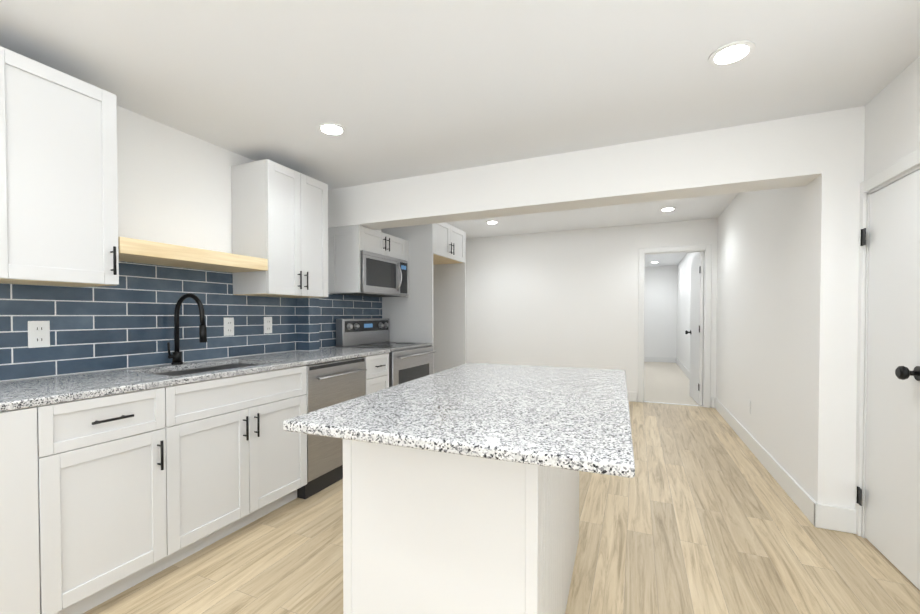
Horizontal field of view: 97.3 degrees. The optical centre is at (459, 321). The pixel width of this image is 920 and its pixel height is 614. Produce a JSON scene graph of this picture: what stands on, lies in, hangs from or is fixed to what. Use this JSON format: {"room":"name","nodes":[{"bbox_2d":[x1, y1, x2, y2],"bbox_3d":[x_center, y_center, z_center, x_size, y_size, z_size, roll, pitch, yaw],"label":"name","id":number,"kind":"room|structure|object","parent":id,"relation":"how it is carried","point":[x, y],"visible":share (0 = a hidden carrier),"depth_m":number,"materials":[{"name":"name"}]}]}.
{"room":"kitchen","nodes":[
{"label":"kitchen","id":0,"kind":"room"},
{"bbox_2d":[0,106,380,381],"bbox_3d":[-1.918,-0.080,2.218,0.120,2.500,9.940,0,1,24],"label":"wall","id":1,"kind":"structure","parent":0,"point":[174,186],"depth_m":2.45,"materials":[{"name":"white paint"}]},
{"bbox_2d":[0,46,118,286],"bbox_3d":[-1.919,-0.610,1.573,0.383,0.890,0.853,0,1,24],"label":"upper cabinet","id":2,"kind":"object","parent":1,"relation":"attached to","point":[58,186],"visible":1,"depth_m":1.70,"materials":[{"name":"white wood"}]},
{"bbox_2d":[0,261,381,380],"bbox_3d":[-1.508,-0.095,2.846,0.130,0.689,3.499,0,1,24],"label":"tile backsplash","id":3,"kind":"structure","parent":1,"relation":"attached to","point":[127,321],"depth_m":2.34,"materials":[{"name":"blue tile"}]},
{"bbox_2d":[28,321,49,347],"bbox_3d":[-1.977,0.060,1.902,0.008,0.125,0.076,0,1,24],"label":"outlet","id":4,"kind":"object","parent":3,"relation":"attached to","point":[38,333],"visible":1,"depth_m":1.90,"materials":[{"name":"white plastic"}]},
{"bbox_2d":[224,318,233,335],"bbox_3d":[-1.590,0.036,2.788,0.008,0.125,0.076,0,1,24],"label":"outlet","id":5,"kind":"object","parent":3,"relation":"attached to","point":[228,326],"visible":1,"depth_m":2.78,"materials":[{"name":"white plastic"}]},
{"bbox_2d":[264,317,271,333],"bbox_3d":[-1.461,0.029,3.084,0.008,0.125,0.076,0,1,24],"label":"outlet","id":6,"kind":"object","parent":3,"relation":"attached to","point":[267,324],"visible":1,"depth_m":3.08,"materials":[{"name":"white plastic"}]},
{"bbox_2d":[118,237,267,272],"bbox_3d":[-1.596,-0.369,2.362,0.348,0.077,0.836,0,1,24],"label":"shelf","id":7,"kind":"object","parent":1,"relation":"attached to","point":[144,251],"visible":0.75,"depth_m":2.24,"materials":[{"name":"brown wood"}]},
{"bbox_2d":[231,159,327,297],"bbox_3d":[-1.297,-0.632,2.999,0.383,0.890,0.571,0,1,24],"label":"upper cabinet","id":8,"kind":"object","parent":1,"relation":"attached to","point":[280,217],"visible":1,"depth_m":2.80,"materials":[{"name":"white wood"}]},
{"bbox_2d":[328,225,360,292],"bbox_3d":[-1.041,-0.553,3.632,0.348,0.593,0.019,0,1,24],"label":"cabinet end panel","id":9,"kind":"object","parent":1,"relation":"attached to","point":[344,268],"visible":0.96,"depth_m":3.63,"materials":[{"name":"white wood"}]},
{"bbox_2d":[360,225,404,259],"bbox_3d":[-0.869,-0.746,3.981,0.383,0.219,0.760,0,1,24],"label":"upper cabinet","id":10,"kind":"object","parent":1,"relation":"attached to","point":[376,242],"visible":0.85,"depth_m":3.87,"materials":[{"name":"white wood"}]},
{"bbox_2d":[330,250,407,296],"bbox_3d":[-0.851,-0.443,3.978,0.423,0.379,0.754,0,1,24],"label":"microwave","id":11,"kind":"object","parent":10,"relation":"attached to","point":[383,276],"visible":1,"depth_m":3.85,"materials":[{"name":"silver metal"}]},
{"bbox_2d":[405,240,408,296],"bbox_3d":[-0.720,-0.562,4.369,0.348,0.598,0.063,0,1,24],"label":"cabinet filler","id":12,"kind":"object","parent":1,"relation":"attached to","point":[406,250],"visible":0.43,"depth_m":4.30,"materials":[{"name":"white wood"}]},
{"bbox_2d":[433,222,464,264],"bbox_3d":[-0.383,-0.912,4.740,0.665,0.385,0.852,0,1,24],"label":"upper cabinet","id":13,"kind":"object","parent":1,"relation":"attached to","point":[448,244],"visible":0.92,"depth_m":4.62,"materials":[{"name":"white wood"}]},
{"bbox_2d":[0,0,919,189],"bbox_3d":[-0.751,-1.165,-0.070,3.835,0.060,6.510,0,1,24],"label":"ceiling","id":14,"kind":"structure","parent":0,"point":[397,89],"depth_m":1.86,"materials":[{"name":"white paint"}]},
{"bbox_2d":[317,122,345,135],"bbox_3d":[-0.781,-1.170,2.469,0.170,0.007,0.170,0,1,24],"label":"recessed light","id":15,"kind":"object","parent":14,"relation":"in","point":[330,129],"visible":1,"depth_m":2.46,"materials":[{"name":"white plastic"}]},
{"bbox_2d":[708,40,754,66],"bbox_3d":[1.177,-1.159,1.757,0.170,0.007,0.170,0,1,24],"label":"recessed light","id":16,"kind":"object","parent":14,"relation":"in","point":[731,53],"visible":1,"depth_m":1.75,"materials":[{"name":"white plastic"}]},
{"bbox_2d":[83,401,919,613],"bbox_3d":[-0.173,1.212,1.444,4.015,0.060,9.880,0,1,24],"label":"floor","id":17,"kind":"structure","parent":0,"point":[700,512],"depth_m":2.04,"materials":[{"name":"brown wood"}]},
{"bbox_2d":[0,402,67,613],"bbox_3d":[-1.873,0.744,1.391,0.630,0.878,0.518,0,1,24],"label":"base cabinet","id":18,"kind":"object","parent":17,"relation":"on","point":[33,440],"depth_m":1.44,"materials":[{"name":"white wood"}]},
{"bbox_2d":[0,347,389,411],"bbox_3d":[-1.433,0.273,2.389,0.633,0.031,2.712,0,1,24],"label":"countertop","id":19,"kind":"structure","parent":18,"relation":"on","point":[27,393],"depth_m":1.91,"materials":[{"name":"white stone"}]},
{"bbox_2d":[167,293,206,364],"bbox_3d":[-1.596,0.046,2.362,0.287,0.422,0.091,0,1,24],"label":"faucet","id":20,"kind":"object","parent":19,"relation":"on","point":[176,356],"visible":1,"depth_m":2.39,"materials":[{"name":"black metal"}]},
{"bbox_2d":[156,363,253,375],"bbox_3d":[-1.441,0.379,2.350,0.407,0.178,0.662,0,1,24],"label":"sink basin","id":21,"kind":"object","parent":19,"relation":"in","point":[197,370],"visible":0.04,"depth_m":2.51,"materials":[{"name":"silver metal"}]},
{"bbox_2d":[68,384,191,613],"bbox_3d":[-1.691,0.738,1.809,0.630,0.878,0.509,0,1,24],"label":"base cabinet","id":22,"kind":"object","parent":17,"relation":"on","point":[103,499],"depth_m":1.70,"materials":[{"name":"white wood"}]},
{"bbox_2d":[188,393,291,553],"bbox_3d":[-1.442,0.838,2.357,0.439,0.660,0.693,0,1,24],"label":"base cabinet","id":23,"kind":"object","parent":17,"relation":"on","point":[242,450],"depth_m":2.18,"materials":[{"name":"white wood"}]},
{"bbox_2d":[297,357,366,498],"bbox_3d":[-1.108,0.720,3.017,0.637,0.875,0.616,0,1,24],"label":"dishwasher","id":24,"kind":"object","parent":17,"relation":"on","point":[333,383],"visible":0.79,"depth_m":2.80,"materials":[{"name":"silver metal"}]},
{"bbox_2d":[304,353,388,456],"bbox_3d":[-0.965,0.712,3.474,0.630,0.878,0.329,0,1,24],"label":"base cabinet","id":25,"kind":"object","parent":17,"relation":"on","point":[377,366],"depth_m":3.30,"materials":[{"name":"white wood"}]},
{"bbox_2d":[336,318,435,386],"bbox_3d":[-0.687,0.558,3.974,0.681,1.169,0.771,0,1,24],"label":"range","id":26,"kind":"object","parent":17,"relation":"on","point":[409,361],"visible":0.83,"depth_m":3.86,"materials":[{"name":"silver metal"}]},
{"bbox_2d":[381,224,436,373],"bbox_3d":[-0.572,0.019,4.360,0.633,2.235,0.019,0,1,24],"label":"panel","id":27,"kind":"object","parent":17,"relation":"on","point":[431,308],"depth_m":4.31,"materials":[{"name":"white wood"}]},
{"bbox_2d":[437,232,465,371],"bbox_3d":[-0.223,0.007,5.161,0.633,2.235,0.019,0,1,24],"label":"panel","id":28,"kind":"object","parent":17,"relation":"on","point":[451,278],"depth_m":5.10,"materials":[{"name":"white"}]},
{"bbox_2d":[343,439,578,613],"bbox_3d":[0.137,0.733,1.730,0.616,0.889,1.208,0,1,22],"label":"kitchen island","id":29,"kind":"object","parent":17,"relation":"on","point":[428,532],"visible":0.56,"depth_m":1.18,"materials":[{"name":"white wood"}]},
{"bbox_2d":[283,363,634,477],"bbox_3d":[0.190,0.275,1.601,0.877,0.030,1.435,0,1,22],"label":"island countertop","id":30,"kind":"structure","parent":29,"relation":"on","point":[572,418],"depth_m":1.12,"materials":[{"name":"white stone"}]},
{"bbox_2d":[328,112,822,229],"bbox_3d":[0.460,-1.069,3.086,3.535,0.450,0.240,0,1,24],"label":"header beam","id":31,"kind":"structure","parent":0,"point":[776,154],"depth_m":2.75,"materials":[{"name":"white paint"}]},
{"bbox_2d":[445,193,737,266],"bbox_3d":[2.186,-1.383,6.938,3.615,0.060,8.690,0,1,24],"label":"ceiling","id":32,"kind":"structure","parent":0,"point":[703,207],"depth_m":5.22,"materials":[{"name":"white paint"}]},
{"bbox_2d":[486,221,498,223],"bbox_3d":[0.433,-1.326,5.428,0.170,0.007,0.170,0,1,24],"label":"recessed light","id":33,"kind":"object","parent":32,"relation":"in","point":[491,222],"visible":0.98,"depth_m":5.41,"materials":[{"name":"white plastic"}]},
{"bbox_2d":[660,207,675,210],"bbox_3d":[2.443,-1.316,4.759,0.170,0.007,0.170,0,1,24],"label":"recessed light","id":34,"kind":"object","parent":32,"relation":"in","point":[668,209],"visible":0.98,"depth_m":4.75,"materials":[{"name":"white plastic"}]},
{"bbox_2d":[466,218,717,407],"bbox_3d":[1.719,-0.139,5.988,3.535,2.500,0.120,0,1,24],"label":"wall","id":35,"kind":"structure","parent":0,"point":[569,298],"depth_m":5.98,"materials":[{"name":"white paint"}]},
{"bbox_2d":[644,362,698,404],"bbox_3d":[3.905,1.108,8.011,1.290,0.064,5.420,0,1,24],"label":"floor","id":36,"kind":"structure","parent":0,"point":[665,382],"depth_m":7.00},
{"bbox_2d":[644,252,698,370],"bbox_3d":[3.917,-0.170,8.019,1.290,2.500,5.360,0,1,24],"label":"wall","id":37,"kind":"structure","parent":0,"point":[667,307],"depth_m":10.24,"materials":[{"name":"white paint"}]},
{"bbox_2d":[716,106,864,508],"bbox_3d":[2.836,-0.104,3.751,0.300,2.500,3.330,0,1,24],"label":"wall","id":38,"kind":"structure","parent":0,"point":[787,305],"depth_m":2.54,"materials":[{"name":"white paint"}]},
{"bbox_2d":[628,356,855,533],"bbox_3d":[0.910,1.076,3.926,3.715,0.135,15.100,0,1,24],"label":"baseboard","id":39,"kind":"structure","parent":38,"relation":"attached to","point":[830,517],"depth_m":2.70,"materials":[{"name":"white wood"}]},
{"bbox_2d":[638,148,919,537],"bbox_3d":[2.283,0.088,3.643,1.225,2.120,3.975,0,1,24],"label":"door frames","id":40,"kind":"structure","parent":38,"relation":"in","point":[906,164],"depth_m":2.20,"materials":[{"name":"white wood"}]},
{"bbox_2d":[685,252,703,404],"bbox_3d":[3.300,0.091,5.650,0.183,2.027,0.730,0,1,21],"label":"hall door","id":41,"kind":"structure","parent":40,"relation":"attached to","point":[696,326],"depth_m":5.53,"materials":[{"name":"white wood"}]},
{"bbox_2d":[856,170,919,589],"bbox_3d":[2.064,0.248,1.945,0.110,1.836,0.521,0,1,24],"label":"door","id":42,"kind":"structure","parent":40,"relation":"attached to","point":[892,506],"depth_m":1.94,"materials":[{"name":"white wood"}]},
{"bbox_2d":[862,56,919,494],"bbox_3d":[0.952,0.022,-0.794,0.120,2.390,6.510,0,1,24],"label":"wall","id":43,"kind":"structure","parent":0,"point":[892,122],"depth_m":1.95,"materials":[{"name":"white paint"}]}
]}

